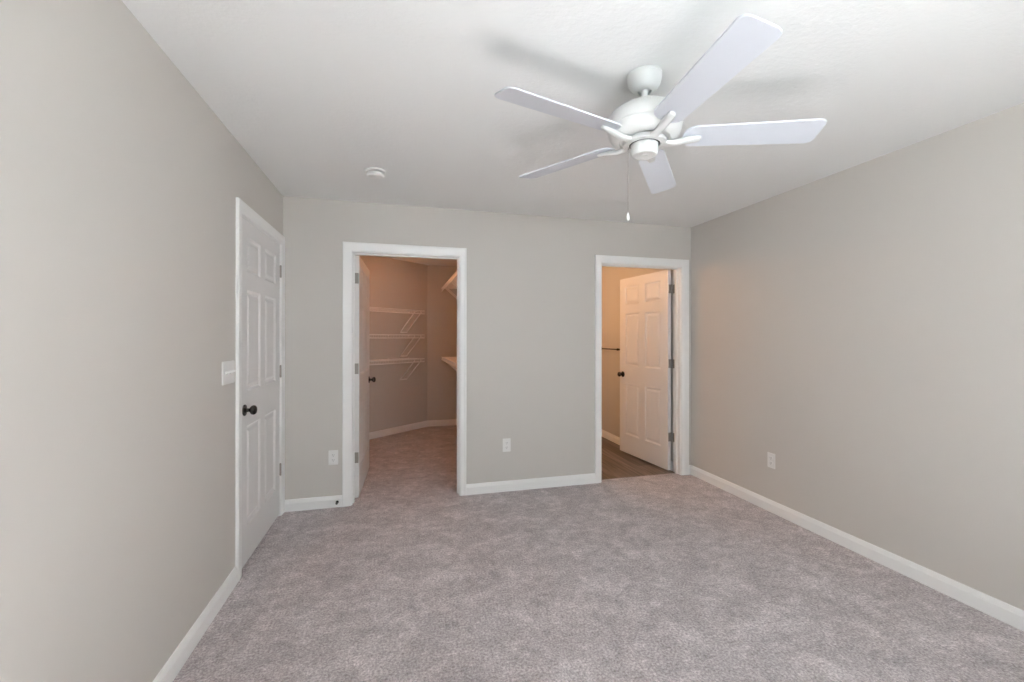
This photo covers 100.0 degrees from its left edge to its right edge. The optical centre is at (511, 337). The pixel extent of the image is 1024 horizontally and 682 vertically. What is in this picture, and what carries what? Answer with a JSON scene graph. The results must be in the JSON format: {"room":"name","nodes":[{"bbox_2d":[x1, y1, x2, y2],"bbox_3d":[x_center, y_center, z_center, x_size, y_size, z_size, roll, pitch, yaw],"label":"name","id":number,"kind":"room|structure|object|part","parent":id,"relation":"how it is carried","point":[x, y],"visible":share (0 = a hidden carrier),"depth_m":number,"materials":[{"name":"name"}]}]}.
{"room":"empty bedroom","nodes":[
{"label":"empty bedroom","id":0,"kind":"room"},
{"bbox_2d":[0,0,282,681],"bbox_3d":[-1.305,0.130,1.245,0.150,2.440,4.478,0,0,-15],"label":"wall","id":1,"kind":"structure","parent":0,"point":[120,184],"depth_m":1.32,"materials":[{"name":"grey paint"}]},
{"bbox_2d":[153,566,237,681],"bbox_3d":[-1.103,1.305,0.795,0.014,0.090,3.245,0,0,-15],"label":"baseboard","id":2,"kind":"structure","parent":1,"relation":"attached to","point":[168,673],"depth_m":1.89,"materials":[{"name":"white paint"}]},
{"bbox_2d":[222,360,234,385],"bbox_3d":[-1.483,0.185,2.257,0.021,0.120,0.166,0,0,-15],"label":"light switch","id":3,"kind":"object","parent":1,"relation":"attached to","point":[228,367],"visible":1,"depth_m":2.25,"materials":[{"name":"white plastic"}]},
{"bbox_2d":[235,197,284,581],"bbox_3d":[-1.687,0.289,2.829,0.117,2.120,0.986,0,0,-15],"label":"door frame","id":4,"kind":"structure","parent":1,"relation":"attached to","point":[243,210],"depth_m":2.42,"materials":[{"name":"white paint"}]},
{"bbox_2d":[242,217,281,567],"bbox_3d":[-1.632,0.319,2.845,0.102,2.022,0.835,0,0,-15],"label":"door","id":5,"kind":"structure","parent":1,"relation":"in","point":[261,267],"depth_m":2.78,"materials":[{"name":"white paint"}]},
{"bbox_3d":[-1.519,0.425,2.507,0.053,0.056,0.056,0,0,-15],"label":"knob","id":6,"kind":"part","parent":5,"relation":"part of","materials":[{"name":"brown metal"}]},
{"bbox_2d":[359,255,426,431],"bbox_3d":[-1.698,0.129,6.020,0.120,2.440,1.248,0,0,36],"label":"wall","id":7,"kind":"structure","parent":0,"point":[394,283],"depth_m":6.01,"materials":[{"name":"grey paint"}]},
{"bbox_2d":[369,358,424,379],"bbox_3d":[-1.686,0.451,5.675,0.316,0.317,1.120,0,0,36],"label":"wire shelf","id":8,"kind":"object","parent":7,"relation":"attached to","point":[388,359],"visible":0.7,"depth_m":5.77,"materials":[{"name":"white metal"}]},
{"bbox_3d":[-1.564,0.342,5.586,0.014,0.014,1.120,0,0,36],"label":"lip rail","id":9,"kind":"part","parent":8,"relation":"part of","materials":[{"name":"white metal"}]},
{"bbox_3d":[-1.565,0.300,5.586,0.016,0.016,1.120,0,0,36],"label":"rail","id":10,"kind":"part","parent":8,"relation":"part of","materials":[{"name":"white metal"}]},
{"bbox_2d":[369,334,424,356],"bbox_3d":[-1.685,0.118,5.675,0.316,0.317,1.120,0,0,36],"label":"wire shelf","id":11,"kind":"object","parent":7,"relation":"attached to","point":[369,334],"visible":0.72,"depth_m":5.82,"materials":[{"name":"white metal"}]},
{"bbox_3d":[-1.564,0.009,5.586,0.014,0.014,1.120,0,0,36],"label":"lip rail","id":12,"kind":"part","parent":11,"relation":"part of","materials":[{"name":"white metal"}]},
{"bbox_3d":[-1.565,-0.033,5.586,0.016,0.016,1.120,0,0,36],"label":"rail","id":13,"kind":"part","parent":11,"relation":"part of","materials":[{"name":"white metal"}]},
{"bbox_2d":[370,307,424,332],"bbox_3d":[-1.685,-0.219,5.675,0.316,0.317,1.120,0,0,36],"label":"wire shelf","id":14,"kind":"object","parent":7,"relation":"attached to","point":[374,309],"visible":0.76,"depth_m":5.82,"materials":[{"name":"white metal"}]},
{"bbox_3d":[-1.563,-0.328,5.586,0.014,0.014,1.120,0,0,36],"label":"lip rail","id":15,"kind":"part","parent":14,"relation":"part of","materials":[{"name":"white metal"}]},
{"bbox_3d":[-1.564,-0.370,5.586,0.016,0.016,1.120,0,0,36],"label":"rail","id":16,"kind":"part","parent":14,"relation":"part of","materials":[{"name":"white metal"}]},
{"bbox_2d":[369,419,456,439],"bbox_3d":[-1.143,1.305,5.074,1.490,0.090,2.806,0,0,-15],"label":"baseboard","id":17,"kind":"structure","parent":7,"relation":"attached to","point":[376,434],"depth_m":6.22,"materials":[{"name":"white paint"}]},
{"bbox_2d":[427,265,456,419],"bbox_3d":[-1.085,0.130,6.591,0.830,2.440,0.100,0,0,-15],"label":"wall","id":18,"kind":"structure","parent":0,"point":[441,306],"depth_m":6.54,"materials":[{"name":"grey paint"}]},
{"bbox_2d":[283,196,690,499],"bbox_3d":[-0.014,0.131,3.839,3.665,2.440,0.115,0,0,-15],"label":"wall","id":19,"kind":"structure","parent":0,"point":[531,278],"depth_m":3.74,"materials":[{"name":"grey paint"}]},
{"bbox_2d":[284,495,341,511],"bbox_3d":[-1.561,1.304,3.366,0.433,0.090,0.014,0,0,-15],"label":"baseboard","id":20,"kind":"structure","parent":19,"relation":"attached to","point":[301,504],"depth_m":3.36,"materials":[{"name":"white paint"}]},
{"bbox_2d":[328,450,337,464],"bbox_3d":[-1.418,0.956,3.407,0.072,0.116,0.009,0,0,-15],"label":"electrical outlet","id":21,"kind":"object","parent":19,"relation":"attached to","point":[332,454],"visible":1,"depth_m":3.40,"materials":[{"name":"white plastic"}]},
{"bbox_2d":[355,255,375,497],"bbox_3d":[-1.381,0.328,3.970,0.169,2.016,0.893,0,0,-13],"label":"door","id":22,"kind":"structure","parent":19,"relation":"in","point":[362,273],"depth_m":3.76,"materials":[{"name":"white paint"}]},
{"bbox_2d":[342,241,466,506],"bbox_3d":[-0.885,0.295,3.602,0.993,2.111,0.132,0,0,-15],"label":"door frame","id":23,"kind":"structure","parent":19,"relation":"attached to","point":[350,249],"depth_m":3.50,"materials":[{"name":"white paint"}]},
{"bbox_2d":[503,438,510,451],"bbox_3d":[-0.046,0.947,3.767,0.072,0.116,0.009,0,0,-15],"label":"electrical outlet","id":24,"kind":"object","parent":19,"relation":"attached to","point":[506,442],"visible":1,"depth_m":3.77,"materials":[{"name":"white plastic"}]},
{"bbox_2d":[466,473,594,494],"bbox_3d":[0.189,1.306,3.826,1.201,0.090,0.014,0,0,-15],"label":"baseboard","id":25,"kind":"structure","parent":19,"relation":"attached to","point":[580,479],"depth_m":3.81,"materials":[{"name":"white paint"}]},
{"bbox_2d":[595,255,688,482],"bbox_3d":[1.242,0.295,4.160,1.003,2.115,0.132,0,0,-15],"label":"door frame","id":26,"kind":"structure","parent":19,"relation":"attached to","point":[680,267],"depth_m":4.21,"materials":[{"name":"white paint"}]},
{"bbox_2d":[617,270,674,469],"bbox_3d":[1.449,0.329,4.696,0.169,2.020,0.869,0,0,-20],"label":"door","id":27,"kind":"structure","parent":19,"relation":"in","point":[644,374],"depth_m":4.63,"materials":[{"name":"white paint"}]},
{"bbox_2d":[122,0,1023,265],"bbox_3d":[0.155,-1.149,3.161,3.945,0.120,7.464,0,0,-15],"label":"ceiling","id":28,"kind":"structure","parent":0,"point":[318,94],"depth_m":1.85,"materials":[{"name":"white paint"}]},
{"bbox_2d":[365,167,385,179],"bbox_3d":[-0.896,-1.069,2.816,0.133,0.042,0.133,0,0,-15],"label":"smoke detector","id":29,"kind":"object","parent":28,"relation":"attached to","point":[375,173],"visible":1,"depth_m":2.78,"materials":[{"name":"white plastic"}]},
{"bbox_3d":[-0.896,-1.083,2.816,0.133,0.013,0.133,0,0,-15],"label":"plate","id":30,"kind":"part","parent":29,"relation":"part of","materials":[{"name":"white plastic"}]},
{"bbox_2d":[494,14,826,220],"bbox_3d":[0.546,-0.785,1.745,1.293,0.606,1.265,0,0,-15],"label":"ceiling fan","id":31,"kind":"object","parent":28,"relation":"hanging from","point":[647,123],"visible":1,"depth_m":1.66,"materials":[{"name":"white metal"}]},
{"bbox_3d":[0.188,-0.837,1.593,0.516,0.036,0.129,2,0,-28],"label":"blade","id":32,"kind":"part","parent":31,"relation":"part of","materials":[{"name":"white laminate"}]},
{"bbox_3d":[0.256,-0.833,2.070,0.516,0.036,0.129,1,0,44],"label":"blade","id":33,"kind":"part","parent":31,"relation":"part of","materials":[{"name":"white laminate"}]},
{"bbox_3d":[0.731,-0.820,2.152,0.129,0.036,0.516,1,0,26],"label":"blade","id":34,"kind":"part","parent":31,"relation":"part of","materials":[{"name":"white laminate"}]},
{"bbox_3d":[0.620,-0.828,1.380,0.129,0.036,0.516,1,0,-10],"label":"blade","id":35,"kind":"part","parent":31,"relation":"part of","materials":[{"name":"white laminate"}]},
{"bbox_3d":[0.956,-0.817,1.726,0.516,0.036,0.129,1,0,8],"label":"blade","id":36,"kind":"part","parent":31,"relation":"part of","materials":[{"name":"white laminate"}]},
{"bbox_2d":[173,425,1023,681],"bbox_3d":[0.087,1.391,3.113,4.074,0.080,7.384,0,0,-15],"label":"floor","id":37,"kind":"structure","parent":0,"point":[673,577],"depth_m":2.23,"materials":[{"name":"grey carpet"}]},
{"bbox_2d":[602,266,672,461],"bbox_3d":[1.389,0.133,5.728,0.230,2.440,2.826,0,0,-15],"label":"wall","id":38,"kind":"structure","parent":0,"point":[611,276],"depth_m":5.56,"materials":[{"name":"grey paint"}]},
{"bbox_2d":[602,430,672,470],"bbox_3d":[0.479,1.307,5.500,1.644,0.090,2.806,0,0,-15],"label":"baseboard","id":39,"kind":"structure","parent":38,"relation":"attached to","point":[607,435],"depth_m":5.55,"materials":[{"name":"white paint"}]},
{"bbox_2d":[691,103,1023,609],"bbox_3d":[2.370,0.134,2.210,0.120,2.440,4.478,0,0,-15],"label":"wall","id":40,"kind":"structure","parent":0,"point":[860,327],"depth_m":2.53,"materials":[{"name":"grey paint"}]},
{"bbox_2d":[767,452,774,468],"bbox_3d":[2.009,0.956,3.328,0.009,0.116,0.072,0,0,-15],"label":"electrical outlet","id":41,"kind":"object","parent":40,"relation":"attached to","point":[770,456],"visible":1,"depth_m":3.32,"materials":[{"name":"white plastic"}]},
{"bbox_2d":[689,465,1023,631],"bbox_3d":[2.292,1.309,2.197,0.034,0.090,4.234,0,0,-15],"label":"baseboard","id":42,"kind":"structure","parent":40,"relation":"attached to","point":[1011,615],"depth_m":2.54,"materials":[{"name":"white paint"}]},
{"bbox_3d":[-0.365,0.131,5.267,0.110,2.440,2.825,0,0,-15],"label":"wall partition","id":43,"kind":"structure","parent":0,"visible":0},
{"bbox_2d":[441,271,456,298],"bbox_3d":[-0.630,-0.590,5.457,0.316,0.317,2.300,0,0,-15],"label":"wire shelf","id":44,"kind":"object","parent":43,"relation":"attached to","point":[451,283],"visible":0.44,"depth_m":5.95,"materials":[{"name":"white metal"}]},
{"bbox_2d":[441,357,456,370],"bbox_3d":[-0.631,0.452,5.457,0.316,0.317,2.300,0,0,-15],"label":"wire shelf","id":45,"kind":"object","parent":43,"relation":"attached to","point":[452,361],"visible":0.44,"depth_m":5.76,"materials":[{"name":"white metal"}]}
]}

